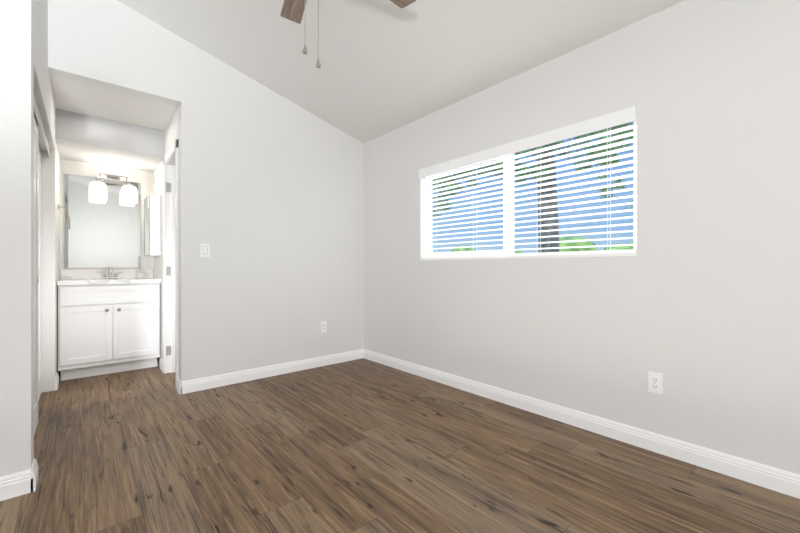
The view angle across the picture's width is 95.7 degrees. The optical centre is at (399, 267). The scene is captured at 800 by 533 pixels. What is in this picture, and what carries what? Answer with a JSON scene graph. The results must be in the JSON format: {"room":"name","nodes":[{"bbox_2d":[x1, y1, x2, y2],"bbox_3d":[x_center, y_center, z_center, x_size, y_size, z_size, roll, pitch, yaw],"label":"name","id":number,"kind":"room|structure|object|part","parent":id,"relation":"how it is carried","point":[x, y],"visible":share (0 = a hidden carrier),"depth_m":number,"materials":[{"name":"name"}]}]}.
{"room":"empty bedroom","nodes":[
{"label":"empty bedroom","id":0,"kind":"room"},
{"bbox_2d":[0,0,33,476],"bbox_3d":[-2.691,-0.895,0.890,2.515,3.850,0.120,0,0,-41],"label":"wall","id":1,"kind":"structure","parent":0,"point":[16,236],"depth_m":1.64,"materials":[{"name":"paint"}]},
{"bbox_2d":[0,469,33,500],"bbox_3d":[-2.643,0.980,0.842,2.523,0.101,0.016,0,0,-41],"label":"baseboard","id":2,"kind":"structure","parent":1,"relation":"attached to","point":[15,485],"depth_m":1.63,"materials":[{"name":"white wood"}]},
{"bbox_2d":[34,0,59,392],"bbox_3d":[-2.650,-0.595,2.665,0.120,3.250,2.500,0,0,-41],"label":"wall","id":3,"kind":"structure","parent":0,"point":[50,223],"depth_m":3.01,"materials":[{"name":"paint"}]},
{"bbox_2d":[31,459,37,491],"bbox_3d":[-1.732,0.980,1.716,0.016,0.101,0.136,0,0,-41],"label":"baseboard","id":4,"kind":"structure","parent":3,"relation":"attached to","point":[34,476],"depth_m":1.68,"materials":[{"name":"white wood"}]},
{"bbox_2d":[34,113,38,434],"bbox_3d":[-2.124,0.036,2.063,0.035,1.982,0.898,0,0,-41],"label":"closet doors","id":5,"kind":"structure","parent":3,"relation":"in","point":[36,279],"depth_m":2.31,"materials":[{"name":"white wood"}]},
{"bbox_2d":[38,145,40,398],"bbox_3d":[-2.686,0.036,2.649,0.035,1.982,0.864,0,0,-41],"label":"closet doors","id":6,"kind":"structure","parent":3,"relation":"in","point":[39,271],"depth_m":2.91,"materials":[{"name":"white wood"}]},
{"bbox_2d":[34,94,49,401],"bbox_3d":[-2.397,0.016,2.354,0.088,2.028,1.696,0,0,-41],"label":"door frame","id":7,"kind":"structure","parent":3,"relation":"attached to","point":[43,143],"depth_m":2.60,"materials":[{"name":"white wood"}]},
{"bbox_2d":[55,372,58,389],"bbox_3d":[-2.973,0.980,3.139,0.016,0.101,0.240,0,0,-41],"label":"baseboard","id":8,"kind":"structure","parent":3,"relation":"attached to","point":[56,381],"depth_m":3.05,"materials":[{"name":"white wood"}]},
{"bbox_2d":[58,204,67,222],"bbox_3d":[-3.138,-0.509,3.367,0.066,0.159,0.150,0,0,-41],"label":"towel ring","id":9,"kind":"object","parent":3,"relation":"attached to","point":[66,212],"visible":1,"depth_m":3.35,"materials":[{"name":"silver metal"}]},
{"bbox_2d":[60,159,152,279],"bbox_3d":[-2.688,-0.165,4.370,2.305,2.390,0.120,0,0,-41],"label":"wall","id":10,"kind":"structure","parent":0,"point":[143,178],"depth_m":3.87,"materials":[{"name":"paint"}]},
{"bbox_2d":[65,174,140,267],"bbox_3d":[-3.160,-0.477,3.873,0.630,0.955,0.006,0,0,-41],"label":"vanity mirror","id":11,"kind":"object","parent":10,"relation":"attached to","point":[102,234],"visible":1,"depth_m":3.85,"materials":[{"name":"clear glass"}]},
{"bbox_2d":[89,173,137,203],"bbox_3d":[-3.038,-0.854,3.845,0.408,0.292,0.207,0,0,-41],"label":"sconce","id":12,"kind":"object","parent":10,"relation":"attached to","point":[129,194],"visible":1,"depth_m":3.84,"materials":[{"name":"white glass"}]},
{"bbox_2d":[55,108,163,171],"bbox_3d":[-2.884,-1.230,3.622,0.785,0.260,0.750,0,0,-41],"label":"ceiling soffit","id":13,"kind":"structure","parent":0,"point":[79,137],"depth_m":3.39,"materials":[{"name":"paint"}]},
{"bbox_2d":[153,109,177,361],"bbox_3d":[-2.316,-0.165,3.659,0.120,2.390,1.440,0,0,-41],"label":"wall","id":14,"kind":"structure","parent":0,"point":[158,190],"depth_m":3.73,"materials":[{"name":"paint"}]},
{"bbox_2d":[144,194,160,255],"bbox_3d":[-2.660,-0.445,3.883,0.100,0.630,0.410,0,0,-41],"label":"upper cabinet","id":15,"kind":"object","parent":14,"relation":"attached to","point":[152,224],"visible":1,"depth_m":3.74,"materials":[{"name":"white wood"}]},
{"bbox_2d":[159,358,162,371],"bbox_3d":[-2.406,0.980,3.658,0.016,0.101,0.204,0,0,-41],"label":"baseboard","id":16,"kind":"structure","parent":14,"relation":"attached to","point":[161,364],"depth_m":3.67,"materials":[{"name":"white wood"}]},
{"bbox_2d":[166,152,174,372],"bbox_3d":[-2.050,0.000,3.354,0.124,2.060,0.630,0,0,-41],"label":"door","id":17,"kind":"structure","parent":14,"relation":"in","point":[170,265],"depth_m":3.56,"materials":[{"name":"white wood"}]},
{"bbox_2d":[163,139,177,388],"bbox_3d":[-2.106,-0.028,3.316,0.014,2.115,0.704,0,0,-41],"label":"door frame","id":18,"kind":"structure","parent":14,"relation":"attached to","point":[170,152],"depth_m":3.12,"materials":[{"name":"white wood"}]},
{"bbox_2d":[176,378,181,394],"bbox_3d":[-1.830,0.980,2.998,0.016,0.101,0.136,0,0,-41],"label":"baseboard","id":19,"kind":"structure","parent":14,"relation":"attached to","point":[178,387],"depth_m":2.98,"materials":[{"name":"white"}]},
{"bbox_2d":[178,107,178,377],"bbox_3d":[-1.833,-0.165,3.105,0.120,2.390,0.030,0,0,-41],"label":"wall","id":20,"kind":"structure","parent":0,"point":[178,242],"depth_m":3.06,"materials":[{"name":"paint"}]},
{"bbox_2d":[48,0,363,380],"bbox_3d":[-1.428,-0.591,3.359,2.875,3.241,0.120,0,0,-41],"label":"wall","id":21,"kind":"structure","parent":0,"point":[271,197],"depth_m":3.27,"materials":[{"name":"paint"}]},
{"bbox_2d":[201,243,209,256],"bbox_3d":[-1.655,-0.150,3.075,0.070,0.115,0.008,0,0,-41],"label":"switch plate","id":22,"kind":"object","parent":21,"relation":"attached to","point":[205,250],"visible":1,"depth_m":3.07,"materials":[{"name":"white plastic"}]},
{"bbox_2d":[180,349,362,393],"bbox_3d":[-1.101,0.980,3.554,1.828,0.101,0.016,0,0,-41],"label":"baseboard","id":23,"kind":"structure","parent":21,"relation":"attached to","point":[200,384],"depth_m":3.40,"materials":[{"name":"white wood"}]},
{"bbox_2d":[320,321,325,332],"bbox_3d":[-0.807,0.620,3.815,0.070,0.115,0.008,0,0,-41],"label":"electrical outlet","id":24,"kind":"object","parent":21,"relation":"attached to","point":[322,326],"visible":1,"depth_m":3.81,"materials":[{"name":"white plastic"}]},
{"bbox_2d":[49,0,684,143],"bbox_3d":[-1.167,-2.138,1.185,5.400,1.555,6.920,0,0,-41],"label":"ceiling","id":25,"kind":"structure","parent":0,"point":[387,66],"depth_m":2.71,"materials":[{"name":"paint"}]},
{"bbox_2d":[280,0,415,68],"bbox_3d":[-0.388,-1.396,1.742,1.221,0.902,1.263,0,0,-41],"label":"fan","id":26,"kind":"object","parent":25,"relation":"hanging from","point":[292,10],"visible":1,"depth_m":2.17,"materials":[{"name":"brown wood"}]},
{"bbox_3d":[-0.575,-1.571,2.048,0.126,0.027,0.548,0,0,-26],"label":"blade","id":27,"kind":"part","parent":26,"relation":"part of","materials":[{"name":"brown wood"}]},
{"bbox_3d":[-0.142,-1.571,1.970,0.548,0.027,0.126,0,0,-44],"label":"blade","id":28,"kind":"part","parent":26,"relation":"part of","materials":[{"name":"brown wood"}]},
{"bbox_2d":[0,358,799,532],"bbox_3d":[-1.173,1.090,1.246,5.270,0.120,6.820,0,0,-41],"label":"floor","id":29,"kind":"structure","parent":0,"point":[362,445],"depth_m":1.86,"materials":[{"name":"brown wood"}]},
{"bbox_2d":[57,266,160,380],"bbox_3d":[-2.932,0.507,3.677,0.777,1.046,0.595,0,0,-41],"label":"bathroom vanity","id":30,"kind":"object","parent":29,"relation":"on","point":[109,321],"visible":0.98,"depth_m":3.48,"materials":[{"name":"white wood"}]},
{"bbox_2d":[96,266,123,278],"bbox_3d":[-3.027,0.049,3.785,0.221,0.131,0.161,0,0,-41],"label":"faucet","id":31,"kind":"object","parent":30,"relation":"on","point":[110,268],"depth_m":3.80,"materials":[{"name":"silver metal"}]},
{"bbox_2d":[364,0,799,474],"bbox_3d":[1.279,-0.210,2.330,0.150,2.480,5.230,0,0,-41],"label":"wall","id":32,"kind":"structure","parent":0,"point":[714,339],"depth_m":2.03,"materials":[{"name":"paint"}]},
{"bbox_2d":[420,254,636,260],"bbox_3d":[0.809,-0.076,2.803,0.060,0.012,1.798,0,0,-41],"label":"window sill","id":33,"kind":"structure","parent":32,"relation":"on","point":[536,257],"depth_m":2.54,"materials":[{"name":"white wood"}]},
{"bbox_2d":[425,121,636,258],"bbox_3d":[0.855,-0.505,2.843,0.063,0.870,1.800,0,0,-41],"label":"window","id":34,"kind":"structure","parent":32,"relation":"in","point":[512,219],"depth_m":2.81,"materials":[{"name":"white plastic"}]},
{"bbox_2d":[419,106,636,258],"bbox_3d":[0.800,-0.512,2.794,0.083,0.852,1.796,0,0,-41],"label":"window blinds","id":35,"kind":"object","parent":34,"relation":"attached to","point":[617,118],"visible":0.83,"depth_m":2.56,"materials":[{"name":"white plastic"}]},
{"bbox_2d":[363,349,799,498],"bbox_3d":[1.256,0.980,2.230,0.016,0.101,5.110,0,0,-41],"label":"baseboard","id":36,"kind":"structure","parent":32,"relation":"attached to","point":[771,478],"depth_m":2.13,"materials":[{"name":"white wood"}]},
{"bbox_2d":[648,371,662,394],"bbox_3d":[1.432,0.645,2.033,0.008,0.115,0.070,0,0,-41],"label":"electrical outlet","id":37,"kind":"object","parent":32,"relation":"attached to","point":[655,382],"visible":1,"depth_m":2.03,"materials":[{"name":"white plastic"}]},
{"label":"outside","id":38,"kind":"structure","parent":0,"visible":0},
{"bbox_3d":[23.587,1.380,20.576,57.400,0.100,80.000,0,0,-41],"label":"ground","id":39,"kind":"structure","parent":38,"visible":0},
{"bbox_2d":[432,121,633,252],"bbox_3d":[1.879,-2.040,5.677,6.135,6.746,7.716,0,0,-41],"label":"tree","id":40,"kind":"object","parent":39,"relation":"on","point":[555,197],"depth_m":5.44,"materials":[{"name":"green plant"}]},
{"bbox_2d":[450,236,633,252],"bbox_3d":[12.466,-0.122,29.755,8.930,4.520,58.144,0,0,-41],"label":"hedge","id":41,"kind":"object","parent":39,"relation":"on","point":[568,238],"depth_m":25.44,"materials":[{"name":"green plant"}]}
]}

